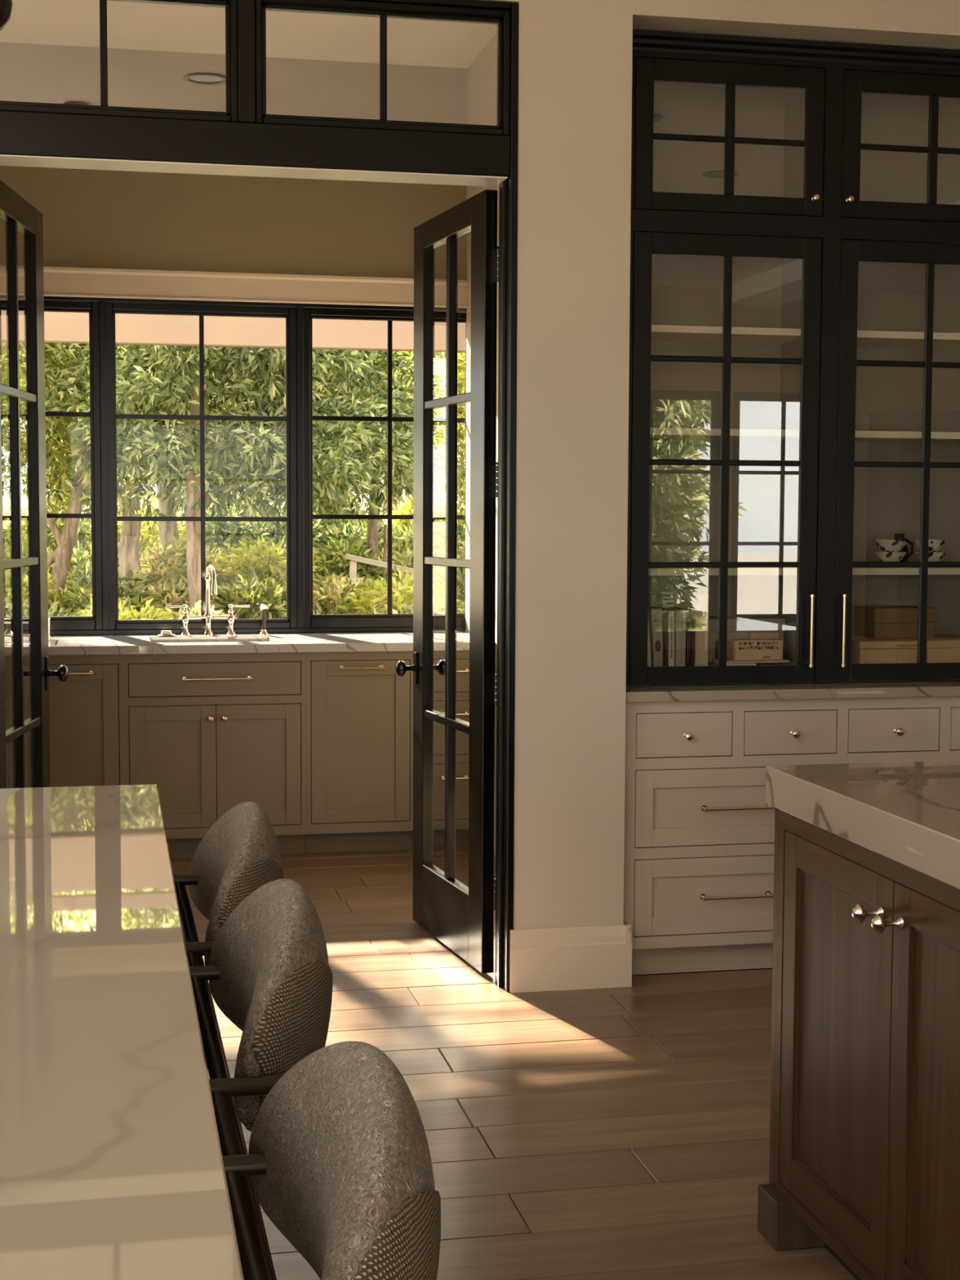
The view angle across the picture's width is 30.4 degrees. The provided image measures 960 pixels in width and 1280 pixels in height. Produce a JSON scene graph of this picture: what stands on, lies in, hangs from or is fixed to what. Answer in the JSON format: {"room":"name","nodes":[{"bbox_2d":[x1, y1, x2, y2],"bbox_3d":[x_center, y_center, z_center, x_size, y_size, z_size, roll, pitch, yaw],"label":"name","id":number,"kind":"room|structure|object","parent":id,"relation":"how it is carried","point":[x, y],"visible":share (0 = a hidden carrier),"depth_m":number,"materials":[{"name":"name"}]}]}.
{"room":"kitchen","nodes":[
{"label":"kitchen","id":0,"kind":"room"},
{"bbox_2d":[0,41,467,781],"bbox_3d":[-1.746,-0.856,7.899,3.630,3.465,0.220,-1,4,-12],"label":"wall","id":1,"kind":"structure","parent":0,"point":[95,219],"depth_m":7.84,"materials":[{"name":"paint"}]},
{"bbox_2d":[0,294,466,635],"bbox_3d":[-1.307,-0.771,7.941,2.515,1.484,0.130,-1,4,-12],"label":"window","id":2,"kind":"structure","parent":1,"relation":"in","point":[111,308],"depth_m":7.92,"materials":[{"name":"black paint"}]},
{"bbox_2d":[0,299,102,630],"bbox_3d":[-2.103,-0.763,7.755,0.860,1.447,0.060,-1,4,-12],"label":"window","id":3,"kind":"structure","parent":2,"relation":"attached to","point":[94,622],"depth_m":7.80,"materials":[{"name":"black paint"}]},
{"bbox_2d":[303,307,466,627],"bbox_3d":[-0.414,-0.781,8.107,0.802,1.447,0.060,-1,4,-12],"label":"window","id":4,"kind":"structure","parent":2,"relation":"attached to","point":[388,620],"depth_m":8.06,"materials":[{"name":"black paint"}]},
{"bbox_2d":[0,265,467,308],"bbox_3d":[-1.351,-1.567,7.803,2.640,0.124,0.031,-1,4,-12],"label":"trim","id":5,"kind":"structure","parent":1,"relation":"attached to","point":[66,282],"depth_m":7.85,"materials":[{"name":"wood"}]},
{"bbox_2d":[0,0,496,68],"bbox_3d":[-1.519,-2.537,6.432,3.750,0.100,2.940,-1,4,-12],"label":"ceiling","id":6,"kind":"structure","parent":0,"point":[76,23],"depth_m":7.43,"materials":[{"name":"paint"}]},
{"bbox_2d":[465,33,499,808],"bbox_3d":[0.271,-0.771,6.828,0.120,3.465,2.710,-1,4,-12],"label":"wall","id":7,"kind":"structure","parent":0,"point":[482,73],"depth_m":7.80,"materials":[{"name":"paint"}]},
{"bbox_2d":[169,847,856,1279],"bbox_3d":[1.017,1.319,2.778,12.100,0.120,11.220,-1,4,-12],"label":"floor","id":8,"kind":"structure","parent":0,"point":[622,1133],"depth_m":4.41,"materials":[{"name":"brown wood"}]},
{"bbox_2d":[4,655,13,788],"bbox_3d":[-2.255,0.478,7.418,0.610,0.867,0.660,-1,4,-12],"label":"base cabinet","id":9,"kind":"object","parent":8,"relation":"on","point":[8,681],"visible":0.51,"depth_m":7.17,"materials":[{"name":"green paint"}]},
{"bbox_2d":[4,631,469,656],"bbox_3d":[-1.287,0.016,7.599,2.629,0.036,0.662,-1,4,-12],"label":"countertop","id":10,"kind":"structure","parent":9,"relation":"on","point":[144,644],"depth_m":7.44,"materials":[{"name":"stone"}]},
{"bbox_2d":[4,617,50,643],"bbox_3d":[-1.935,-0.042,7.498,0.207,0.089,0.286,-1,4,-12],"label":"dish rack","id":11,"kind":"object","parent":10,"relation":"on","point":[6,639],"visible":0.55,"depth_m":7.49,"materials":[{"name":"white paper"}]},
{"bbox_2d":[165,564,249,635],"bbox_3d":[-1.194,-0.173,7.783,0.370,0.316,0.206,-1,4,-12],"label":"bridge faucet","id":12,"kind":"object","parent":10,"relation":"on","point":[207,615],"visible":1,"depth_m":7.85,"materials":[{"name":"silver metal"}]},
{"bbox_2d":[259,604,268,635],"bbox_3d":[-0.969,-0.093,7.918,0.043,0.139,0.043,-1,4,-12],"label":"side spray","id":13,"kind":"object","parent":10,"relation":"on","point":[263,607],"visible":1,"depth_m":7.91,"materials":[{"name":"silver metal"}]},
{"bbox_2d":[23,654,119,787],"bbox_3d":[-1.751,0.473,7.523,0.420,0.867,0.660,-1,4,-12],"label":"base cabinet","id":14,"kind":"object","parent":8,"relation":"on","point":[84,708],"visible":0.44,"depth_m":7.24,"materials":[{"name":"green paint"}]},
{"bbox_2d":[118,652,306,857],"bbox_3d":[-1.169,0.467,7.645,0.770,0.867,0.660,-1,4,-12],"label":"base cabinet","id":15,"kind":"object","parent":8,"relation":"on","point":[215,734],"visible":0.9,"depth_m":7.36,"materials":[{"name":"green paint"}]},
{"bbox_2d":[173,801,284,1279],"bbox_3d":[-0.630,0.760,2.954,0.630,0.960,0.610,-1,4,-12],"label":"counter stool","id":16,"kind":"object","parent":8,"relation":"on","point":[239,854],"visible":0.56,"depth_m":2.91,"materials":[{"name":"fabric"}]},
{"bbox_2d":[189,878,333,1279],"bbox_3d":[-0.495,0.807,2.310,0.630,0.960,0.610,-1,4,-12],"label":"counter stool","id":17,"kind":"object","parent":8,"relation":"on","point":[268,971],"visible":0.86,"depth_m":2.19,"materials":[{"name":"fabric"}]},
{"bbox_2d":[222,1040,440,1279],"bbox_3d":[-0.338,0.861,1.563,0.630,0.960,0.610,-1,4,-12],"label":"counter stool","id":18,"kind":"object","parent":8,"relation":"on","point":[338,1159],"visible":0.98,"depth_m":1.56,"materials":[{"name":"fabric"}]},
{"bbox_2d":[304,651,413,853],"bbox_3d":[-0.565,0.460,7.771,0.462,0.867,0.660,-1,4,-12],"label":"base cabinet","id":19,"kind":"object","parent":8,"relation":"on","point":[359,711],"visible":0.96,"depth_m":7.49,"materials":[{"name":"green paint"}]},
{"bbox_2d":[411,650,469,849],"bbox_3d":[-0.169,0.456,7.854,0.346,0.867,0.660,-1,4,-12],"label":"base cabinet","id":20,"kind":"object","parent":8,"relation":"on","point":[462,656],"visible":0.34,"depth_m":7.57,"materials":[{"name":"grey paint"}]},
{"bbox_2d":[623,696,959,974],"bbox_3d":[1.087,0.601,5.853,1.439,0.874,0.583,-1,4,-12],"label":"base cabinet","id":21,"kind":"object","parent":8,"relation":"on","point":[700,824],"visible":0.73,"depth_m":5.53,"materials":[{"name":"paint"}]},
{"bbox_2d":[625,680,959,702],"bbox_3d":[1.087,0.147,5.833,1.439,0.032,0.587,-1,4,-12],"label":"countertop","id":22,"kind":"structure","parent":21,"relation":"on","point":[945,688],"depth_m":5.54,"materials":[{"name":"stone"}]},
{"bbox_2d":[626,29,959,686],"bbox_3d":[1.081,-0.880,5.809,1.434,2.018,0.446,-1,4,-12],"label":"hutch","id":23,"kind":"object","parent":22,"relation":"on","point":[794,384],"visible":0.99,"depth_m":5.78,"materials":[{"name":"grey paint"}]},
{"bbox_2d":[648,605,662,666],"bbox_3d":[0.560,-0.013,5.801,0.040,0.191,0.161,-1,4,-12],"label":"book","id":24,"kind":"object","parent":23,"relation":"on","point":[655,614],"visible":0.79,"depth_m":5.72,"materials":[{"name":"grey paper"}]},
{"bbox_2d":[662,608,667,666],"bbox_3d":[0.587,-0.011,5.807,0.012,0.186,0.160,-2,4,-12],"label":"book","id":25,"kind":"object","parent":23,"relation":"on","point":[664,612],"visible":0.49,"depth_m":5.73,"materials":[{"name":"paper"}]},
{"bbox_2d":[659,591,674,608],"bbox_3d":[0.625,-0.044,5.933,0.041,0.235,0.036,-1,4,-12],"label":"packet","id":26,"kind":"object","parent":23,"relation":"on","point":[666,598],"visible":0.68,"depth_m":5.91,"materials":[{"name":"white paper"}]},
{"bbox_2d":[664,608,674,666],"bbox_3d":[0.606,-0.009,5.811,0.020,0.182,0.161,-2,4,-12],"label":"book","id":27,"kind":"object","parent":23,"relation":"on","point":[670,613],"visible":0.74,"depth_m":5.73,"materials":[{"name":"paper"}]},
{"bbox_2d":[660,607,685,666],"bbox_3d":[0.636,-0.011,5.822,0.034,0.184,0.171,-1,4,-12],"label":"book","id":28,"kind":"object","parent":23,"relation":"on","point":[679,615],"visible":0.59,"depth_m":5.74,"materials":[{"name":"beige paper"}]},
{"bbox_2d":[685,610,691,666],"bbox_3d":[0.664,-0.008,5.824,0.012,0.180,0.160,0,4,-12],"label":"book","id":29,"kind":"object","parent":23,"relation":"on","point":[688,614],"visible":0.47,"depth_m":5.75,"materials":[{"name":"paper"}]},
{"bbox_2d":[689,615,695,666],"bbox_3d":[0.679,-0.001,5.822,0.010,0.165,0.150,1,4,-12],"label":"book","id":30,"kind":"object","parent":23,"relation":"on","point":[693,618],"visible":0.34,"depth_m":5.75,"materials":[{"name":"paper"}]},
{"bbox_2d":[679,592,709,666],"bbox_3d":[0.706,-0.036,5.835,0.046,0.234,0.171,-1,4,-12],"label":"book","id":31,"kind":"object","parent":23,"relation":"on","point":[698,604],"visible":0.59,"depth_m":5.75,"materials":[{"name":"paper"}]},
{"bbox_2d":[648,567,796,575],"bbox_3d":[0.714,-0.230,5.855,0.680,0.023,0.272,-1,4,-12],"label":"shelf","id":32,"kind":"object","parent":23,"relation":"attached to","point":[680,571],"depth_m":5.74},
{"bbox_2d":[649,427,799,439],"bbox_3d":[0.716,-0.680,5.823,0.680,0.023,0.272,-1,4,-12],"label":"shelf","id":33,"kind":"object","parent":23,"relation":"attached to","point":[655,433],"depth_m":5.73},
{"bbox_2d":[651,324,800,343],"bbox_3d":[0.718,-1.005,5.800,0.680,0.023,0.272,-1,4,-12],"label":"shelf","id":34,"kind":"object","parent":23,"relation":"attached to","point":[660,334],"depth_m":5.73,"materials":[{"name":"wood"}]},
{"bbox_2d":[714,661,756,665],"bbox_3d":[0.844,0.077,5.842,0.110,0.008,0.110,-1,4,-12],"label":"paper stack","id":35,"kind":"object","parent":23,"relation":"on","point":[715,662],"visible":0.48,"depth_m":5.79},
{"bbox_2d":[711,658,790,663],"bbox_3d":[0.899,0.068,5.861,0.235,0.007,0.115,-1,4,-12],"label":"paper stack","id":36,"kind":"object","parent":35,"relation":"on","point":[729,661],"visible":0.6,"depth_m":5.81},
{"bbox_2d":[715,640,731,660],"bbox_3d":[0.807,0.034,5.854,0.038,0.060,0.055,-1,4,-12],"label":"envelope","id":37,"kind":"object","parent":36,"relation":"on","point":[728,643],"visible":0.42,"depth_m":5.83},
{"bbox_2d":[729,639,782,660],"bbox_3d":[0.917,0.032,5.854,0.168,0.066,0.051,-1,4,-12],"label":"box","id":38,"kind":"object","parent":36,"relation":"on","point":[741,649],"visible":1,"depth_m":5.83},
{"bbox_2d":[748,631,778,663],"bbox_3d":[0.948,0.026,5.905,0.100,0.103,0.026,-1,4,-12],"label":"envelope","id":39,"kind":"object","parent":36,"relation":"on","point":[752,635],"visible":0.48,"depth_m":5.89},
{"bbox_2d":[708,616,785,662],"bbox_3d":[0.868,-0.002,5.966,0.294,0.148,0.130,-1,4,-12],"label":"storage box","id":40,"kind":"object","parent":23,"relation":"on","point":[738,627],"visible":0.42,"depth_m":5.90,"materials":[{"name":"fabric"}]},
{"bbox_2d":[850,635,917,663],"bbox_3d":[1.337,0.034,5.973,0.234,0.080,0.275,-1,4,-12],"label":"box","id":41,"kind":"object","parent":23,"relation":"on","point":[864,650],"visible":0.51,"depth_m":5.84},
{"bbox_2d":[854,605,936,638],"bbox_3d":[1.419,-0.062,6.039,0.224,0.102,0.165,-1,4,-12],"label":"carton","id":42,"kind":"object","parent":41,"relation":"on","point":[871,621],"visible":0.95,"depth_m":5.96,"materials":[{"name":"cardboard"}]},
{"bbox_2d":[873,551,906,561],"bbox_3d":[1.372,-0.269,5.912,0.112,0.052,0.112,-1,4,-12],"label":"bowl","id":43,"kind":"object","parent":23,"relation":"on","point":[881,556],"visible":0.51,"depth_m":5.87,"materials":[{"name":"ceramic"}]},
{"bbox_2d":[873,538,906,551],"bbox_3d":[1.373,-0.307,5.912,0.110,0.061,0.111,-2,5,-28],"label":"bowl","id":44,"kind":"object","parent":43,"relation":"on","point":[883,545],"visible":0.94,"depth_m":5.88,"materials":[{"name":"ceramic"}]},
{"bbox_2d":[893,533,913,561],"bbox_3d":[1.440,-0.307,6.032,0.074,0.112,0.060,2,4,21],"label":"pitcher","id":45,"kind":"object","parent":23,"relation":"on","point":[900,537],"visible":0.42,"depth_m":6.02,"materials":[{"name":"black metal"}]},
{"bbox_2d":[852,567,959,574],"bbox_3d":[1.407,-0.237,6.000,0.688,0.023,0.272,-1,4,-12],"label":"shelf","id":46,"kind":"object","parent":23,"relation":"attached to","point":[855,571],"depth_m":5.86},
{"bbox_2d":[854,430,959,442],"bbox_3d":[1.409,-0.687,5.968,0.688,0.023,0.272,-1,4,-12],"label":"shelf","id":47,"kind":"object","parent":23,"relation":"attached to","point":[861,436],"depth_m":5.86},
{"bbox_2d":[857,330,959,348],"bbox_3d":[1.411,-1.012,5.944,0.688,0.023,0.272,-1,4,-12],"label":"shelf","id":48,"kind":"object","parent":23,"relation":"attached to","point":[865,339],"depth_m":5.85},
{"bbox_2d":[915,551,946,561],"bbox_3d":[1.516,-0.271,5.942,0.104,0.052,0.104,-1,4,-12],"label":"bowl","id":49,"kind":"object","parent":23,"relation":"on","point":[932,556],"visible":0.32,"depth_m":5.90,"materials":[{"name":"ceramic"}]},
{"bbox_2d":[914,539,945,551],"bbox_3d":[1.514,-0.309,5.945,0.103,0.061,0.102,2,4,21],"label":"bowl","id":50,"kind":"object","parent":49,"relation":"on","point":[934,545],"visible":0.64,"depth_m":5.91,"materials":[{"name":"ceramic"}]},
{"bbox_2d":[913,634,959,662],"bbox_3d":[1.572,0.031,6.022,0.234,0.080,0.274,-1,4,-12],"label":"box","id":51,"kind":"object","parent":23,"relation":"on","point":[942,648],"visible":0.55,"depth_m":5.88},
{"bbox_2d":[757,807,959,1279],"bbox_3d":[1.730,0.868,2.232,1.780,0.864,3.126,-1,4,-12],"label":"base cabinet","id":52,"kind":"object","parent":8,"relation":"on","point":[864,1153],"visible":1,"depth_m":3.17,"materials":[{"name":"brown wood"}]},
{"bbox_2d":[765,760,959,889],"bbox_3d":[1.766,0.398,2.196,1.754,0.078,3.208,-1,4,-12],"label":"countertop","id":53,"kind":"structure","parent":52,"relation":"on","point":[908,814],"depth_m":3.21,"materials":[{"name":"stone"}]},
{"bbox_3d":[-1.127,0.866,1.824,0.822,0.902,2.500,-1,4,-12],"label":"kitchen island","id":54,"kind":"object","parent":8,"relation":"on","visible":0},
{"bbox_2d":[0,784,244,1279],"bbox_3d":[-0.971,0.395,1.811,1.332,0.040,2.777,-1,4,-12],"label":"table top","id":55,"kind":"structure","parent":54,"relation":"on","point":[112,1167],"depth_m":1.64,"materials":[{"name":"stone"}]},
{"bbox_2d":[483,0,959,929],"bbox_3d":[0.390,-0.605,5.679,12.100,3.300,0.705,-1,4,-12],"label":"wall","id":56,"kind":"structure","parent":0,"point":[575,56],"depth_m":5.31,"materials":[{"name":"paint"}]},
{"bbox_2d":[0,179,68,788],"bbox_3d":[-1.454,-0.173,5.523,0.184,2.420,0.783,0,4,-2],"label":"door","id":57,"kind":"structure","parent":56,"relation":"in","point":[18,214],"depth_m":5.72,"materials":[{"name":"black paint"}]},
{"bbox_2d":[0,0,238,121],"bbox_3d":[-1.061,-1.655,4.978,0.746,0.362,0.062,-1,4,-12],"label":"window","id":58,"kind":"structure","parent":56,"relation":"in","point":[231,114],"depth_m":5.00,"materials":[{"name":"black paint"}]},
{"bbox_2d":[0,0,519,991],"bbox_3d":[-0.685,-0.395,5.188,1.586,2.942,0.163,-1,4,-12],"label":"door frame","id":59,"kind":"structure","parent":56,"relation":"attached to","point":[245,147],"depth_m":5.13,"materials":[{"name":"black paint"}]},
{"bbox_2d":[255,0,511,135],"bbox_3d":[-0.282,-1.663,5.141,0.746,0.362,0.062,-1,4,-12],"label":"window","id":60,"kind":"structure","parent":56,"relation":"in","point":[501,19],"depth_m":5.13,"materials":[{"name":"black paint"}]},
{"bbox_2d":[395,189,498,973],"bbox_3d":[-0.090,-0.188,5.810,0.184,2.420,0.783,-1,4,-18],"label":"door","id":61,"kind":"structure","parent":56,"relation":"in","point":[459,915],"depth_m":5.75,"materials":[{"name":"black paint"}]},
{"bbox_2d":[509,923,631,993],"bbox_3d":[0.277,0.973,5.404,0.381,0.190,0.034,-1,4,-12],"label":"baseboard","id":62,"kind":"structure","parent":56,"relation":"attached to","point":[590,957],"depth_m":5.39,"materials":[{"name":"paint"}]},
{"bbox_3d":[1.310,-1.986,1.206,12.100,0.100,8.500,-1,4,-12],"label":"ceiling","id":63,"kind":"structure","parent":0,"visible":0},
{"bbox_2d":[0,0,13,31],"bbox_3d":[-0.533,-1.316,1.841,0.110,1.342,0.110,-1,4,-12],"label":"pendant lamp","id":64,"kind":"object","parent":63,"relation":"hanging from","point":[6,6],"visible":1,"depth_m":1.88,"materials":[{"name":"brown metal"}]},
{"label":"outside","id":65,"kind":"structure","parent":0,"visible":0},
{"bbox_2d":[4,489,465,615],"bbox_3d":[-6.060,-2.238,38.669,56.000,1.908,61.700,-1,4,-12],"label":"garden","id":66,"kind":"object","parent":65,"point":[24,501],"visible":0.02,"depth_m":27.89,"materials":[{"name":"green plant"}]},
{"bbox_2d":[4,507,27,549],"bbox_3d":[-5.545,-1.152,20.018,1.319,0.792,1.270,1,4,15],"label":"shrub","id":67,"kind":"object","parent":66,"relation":"on","point":[24,531],"visible":0.15,"depth_m":19.85,"materials":[{"name":"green plant"}]},
{"bbox_2d":[4,533,52,588],"bbox_3d":[-4.599,-0.651,17.306,1.115,0.796,1.060,-1,4,-12],"label":"shrub","id":68,"kind":"object","parent":66,"relation":"on","point":[24,553],"visible":0.08,"depth_m":17.19,"materials":[{"name":"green plant"}]},
{"bbox_2d":[5,600,74,617],"bbox_3d":[-3.232,-0.003,12.996,1.044,0.584,1.043,-1,4,-12],"label":"shrub","id":69,"kind":"object","parent":66,"relation":"on","point":[53,613],"visible":0.02,"depth_m":13.00,"materials":[{"name":"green plant"}]},
{"bbox_2d":[4,568,76,616],"bbox_3d":[-3.849,-0.242,14.438,1.100,0.738,1.110,-1,4,-12],"label":"shrub","id":70,"kind":"object","parent":66,"relation":"on","point":[7,575],"visible":0.19,"depth_m":14.30,"materials":[{"name":"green plant"}]},
{"bbox_2d":[46,504,119,555],"bbox_3d":[-4.527,-1.154,19.800,1.140,0.875,1.174,1,4,9],"label":"shrub","id":71,"kind":"object","parent":66,"relation":"on","point":[51,541],"visible":0.22,"depth_m":19.51,"materials":[{"name":"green plant"}]},
{"bbox_2d":[47,542,120,590],"bbox_3d":[-3.840,-0.646,17.373,1.178,0.669,1.274,-1,4,-12],"label":"shrub","id":72,"kind":"object","parent":66,"relation":"on","point":[77,561],"visible":0.19,"depth_m":17.08,"materials":[{"name":"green plant"}]},
{"bbox_2d":[1,342,192,610],"bbox_3d":[-4.187,-2.125,14.576,4.062,4.230,2.474,-1,4,-15],"label":"tree","id":73,"kind":"object","parent":66,"relation":"on","point":[61,556],"visible":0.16,"depth_m":14.19,"materials":[{"name":"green plant"}]},
{"bbox_2d":[48,558,164,619],"bbox_3d":[-3.117,-0.264,14.623,1.252,0.823,1.229,-1,4,-12],"label":"shrub","id":74,"kind":"object","parent":66,"relation":"on","point":[82,588],"visible":0.27,"depth_m":14.50,"materials":[{"name":"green plant"}]},
{"bbox_2d":[70,595,181,619],"bbox_3d":[-2.584,0.019,12.561,1.098,0.759,1.086,1,4,9],"label":"shrub","id":75,"kind":"object","parent":66,"relation":"on","point":[126,614],"visible":0.12,"depth_m":12.44,"materials":[{"name":"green plant"}]},
{"bbox_2d":[3,344,249,602],"bbox_3d":[-3.336,-2.565,15.515,2.895,4.732,2.970,-1,4,-16],"label":"tree","id":76,"kind":"object","parent":66,"relation":"on","point":[130,536],"visible":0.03,"depth_m":15.34,"materials":[{"name":"green plant"}]},
{"bbox_2d":[72,502,205,555],"bbox_3d":[-3.833,-1.163,19.857,1.535,0.967,1.457,-1,4,-12],"label":"shrub","id":77,"kind":"object","parent":66,"relation":"on","point":[147,527],"visible":0.12,"depth_m":19.59,"materials":[{"name":"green plant"}]},
{"bbox_2d":[55,347,269,569],"bbox_3d":[-2.885,-2.965,18.112,3.034,4.859,2.657,-3,5,-36],"label":"tree","id":78,"kind":"object","parent":66,"relation":"on","point":[166,530],"visible":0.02,"depth_m":17.82,"materials":[{"name":"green plant"}]},
{"bbox_2d":[128,577,224,619],"bbox_3d":[-2.517,-0.195,14.825,0.934,0.683,1.048,-1,4,-12],"label":"shrub","id":79,"kind":"object","parent":66,"relation":"on","point":[175,597],"visible":0.25,"depth_m":14.65,"materials":[{"name":"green plant"}]},
{"bbox_2d":[139,535,231,590],"bbox_3d":[-2.940,-0.667,17.196,1.086,0.703,1.126,-1,4,-12],"label":"shrub","id":80,"kind":"object","parent":66,"relation":"on","point":[163,567],"visible":0.47,"depth_m":17.00,"materials":[{"name":"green plant"}]},
{"bbox_2d":[159,600,238,619],"bbox_3d":[-2.142,0.025,13.201,0.899,0.662,0.929,-1,4,-12],"label":"shrub","id":81,"kind":"object","parent":66,"relation":"on","point":[196,611],"visible":0.02,"depth_m":13.16,"materials":[{"name":"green plant"}]},
{"bbox_2d":[58,343,386,609],"bbox_3d":[-1.731,-1.955,13.931,3.040,4.109,2.714,1,4,6],"label":"tree","id":82,"kind":"object","parent":66,"relation":"on","point":[266,365],"visible":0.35,"depth_m":13.63,"materials":[{"name":"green plant"}]},
{"bbox_2d":[183,493,271,533],"bbox_3d":[-3.192,-1.569,23.006,1.500,0.874,1.447,-1,4,-12],"label":"shrub","id":83,"kind":"object","parent":66,"relation":"on","point":[233,504],"visible":0.09,"depth_m":22.66,"materials":[{"name":"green plant"}]},
{"bbox_2d":[183,507,278,556],"bbox_3d":[-2.860,-1.128,20.323,1.261,0.829,1.352,-1,4,-12],"label":"shrub","id":84,"kind":"object","parent":66,"relation":"on","point":[233,532],"visible":0.45,"depth_m":20.07,"materials":[{"name":"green plant"}]},
{"bbox_2d":[0,310,465,352],"bbox_3d":[-1.921,-0.798,11.596,12.200,3.420,0.780,-1,4,-12],"label":"roof eave","id":85,"kind":"object","parent":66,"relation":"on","point":[59,326],"visible":0.25,"depth_m":11.25,"materials":[{"name":"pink paint"}]},
{"bbox_2d":[4,502,464,618],"bbox_3d":[-1.742,-0.527,17.619,8.688,1.936,17.182,-1,4,-12],"label":"ground cover","id":86,"kind":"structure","parent":66,"relation":"on","point":[207,549],"depth_m":17.13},
{"bbox_2d":[211,570,315,618],"bbox_3d":[-1.864,-0.245,15.019,1.078,0.690,1.079,-1,4,-12],"label":"shrub","id":87,"kind":"object","parent":66,"relation":"on","point":[274,597],"visible":0.52,"depth_m":14.79,"materials":[{"name":"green plant"}]},
{"bbox_2d":[207,535,322,588],"bbox_3d":[-2.144,-0.681,17.336,1.328,0.719,1.361,-1,4,-12],"label":"shrub","id":88,"kind":"object","parent":66,"relation":"on","point":[274,553],"visible":0.44,"depth_m":17.06,"materials":[{"name":"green plant"}]},
{"bbox_2d":[247,502,331,552],"bbox_3d":[-2.248,-1.186,20.602,1.216,0.935,1.219,-1,4,-12],"label":"shrub","id":89,"kind":"object","parent":66,"relation":"on","point":[282,527],"visible":0.2,"depth_m":20.50,"materials":[{"name":"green plant"}]},
{"bbox_2d":[280,493,368,531],"bbox_3d":[-2.037,-1.624,23.172,1.264,0.877,1.320,-1,4,-12],"label":"shrub","id":90,"kind":"object","parent":66,"relation":"on","point":[331,512],"visible":0.12,"depth_m":22.95,"materials":[{"name":"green plant"}]},
{"bbox_2d":[283,571,383,614],"bbox_3d":[-1.247,-0.304,15.329,0.996,0.595,1.057,-1,4,-12],"label":"shrub","id":91,"kind":"object","parent":66,"relation":"on","point":[340,588],"visible":0.41,"depth_m":15.12,"materials":[{"name":"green plant"}]},
{"bbox_2d":[208,350,461,533],"bbox_3d":[-1.550,-2.204,15.579,2.778,4.159,2.658,3,5,38],"label":"tree","id":92,"kind":"object","parent":66,"relation":"on","point":[400,392],"visible":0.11,"depth_m":15.35,"materials":[{"name":"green plant"}]},
{"bbox_2d":[312,537,402,584],"bbox_3d":[-1.339,-0.676,17.474,1.159,0.687,1.002,-1,4,-12],"label":"shrub","id":93,"kind":"object","parent":66,"relation":"on","point":[335,559],"visible":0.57,"depth_m":17.26,"materials":[{"name":"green plant"}]},
{"bbox_2d":[318,513,412,559],"bbox_3d":[-1.371,-1.115,20.839,1.262,0.756,1.243,0,4,2],"label":"shrub","id":94,"kind":"object","parent":66,"relation":"on","point":[332,532],"visible":0.3,"depth_m":20.60,"materials":[{"name":"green plant"}]},
{"bbox_2d":[344,553,413,582],"bbox_3d":[-0.909,-0.514,16.161,0.652,0.550,0.180,0,4,-6],"label":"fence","id":95,"kind":"object","parent":66,"relation":"on","point":[353,563],"visible":0.44,"depth_m":16.06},
{"bbox_2d":[382,524,386,581],"bbox_3d":[-0.929,-0.727,17.166,0.051,0.791,0.036,-1,4,-12],"label":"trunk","id":96,"kind":"object","parent":66,"relation":"on","point":[385,526],"visible":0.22,"depth_m":17.14,"materials":[{"name":"plant"}]},
{"bbox_2d":[313,351,465,585],"bbox_3d":[-0.618,-2.840,17.427,3.573,4.836,2.886,0,4,-4],"label":"tree","id":97,"kind":"object","parent":66,"relation":"on","point":[372,539],"visible":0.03,"depth_m":17.51,"materials":[{"name":"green plant"}]},
{"bbox_2d":[330,564,462,614],"bbox_3d":[-0.651,-0.295,14.991,1.273,0.686,1.172,-1,4,-12],"label":"shrub","id":98,"kind":"object","parent":66,"relation":"on","point":[402,590],"visible":0.5,"depth_m":14.81,"materials":[{"name":"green plant"}]},
{"bbox_2d":[373,547,444,581],"bbox_3d":[-0.604,-0.586,17.578,1.080,0.700,1.129,-1,4,-12],"label":"shrub","id":99,"kind":"object","parent":66,"relation":"on","point":[397,560],"visible":0.06,"depth_m":17.41,"materials":[{"name":"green plant"}]},
{"bbox_2d":[377,519,465,562],"bbox_3d":[-0.522,-1.141,20.731,1.401,0.766,1.533,-2,5,-27],"label":"shrub","id":100,"kind":"object","parent":66,"relation":"on","point":[439,528],"visible":0.29,"depth_m":20.37,"materials":[{"name":"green plant"}]},
{"bbox_2d":[384,493,463,533],"bbox_3d":[-0.718,-1.545,23.190,1.363,0.829,1.362,-1,4,-12],"label":"shrub","id":101,"kind":"object","parent":66,"relation":"on","point":[406,508],"visible":0.17,"depth_m":22.91,"materials":[{"name":"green plant"}]},
{"bbox_2d":[391,604,464,613],"bbox_3d":[-0.384,0.040,13.317,1.086,0.633,1.007,-1,4,-12],"label":"shrub","id":102,"kind":"object","parent":66,"relation":"on","point":[409,607],"visible":0.02,"depth_m":13.39,"materials":[{"name":"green plant"}]},
{"bbox_2d":[400,351,465,507],"bbox_3d":[0.596,-2.925,18.295,3.381,4.807,2.544,-1,4,-20],"label":"tree","id":103,"kind":"object","parent":66,"relation":"on","point":[436,362],"visible":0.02,"depth_m":17.99,"materials":[{"name":"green plant"}]},
{"bbox_2d":[433,551,464,608],"bbox_3d":[-0.158,-0.423,15.648,1.040,0.768,1.078,-1,4,-12],"label":"shrub","id":104,"kind":"object","parent":66,"relation":"on","point":[460,571],"visible":0.12,"depth_m":15.46,"materials":[{"name":"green plant"}]},
{"bbox_2d":[434,541,465,559],"bbox_3d":[0.007,-0.688,17.931,1.239,0.884,1.202,2,4,24],"label":"shrub","id":105,"kind":"object","parent":66,"relation":"on","point":[460,550],"visible":0.02,"depth_m":17.79,"materials":[{"name":"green plant"}]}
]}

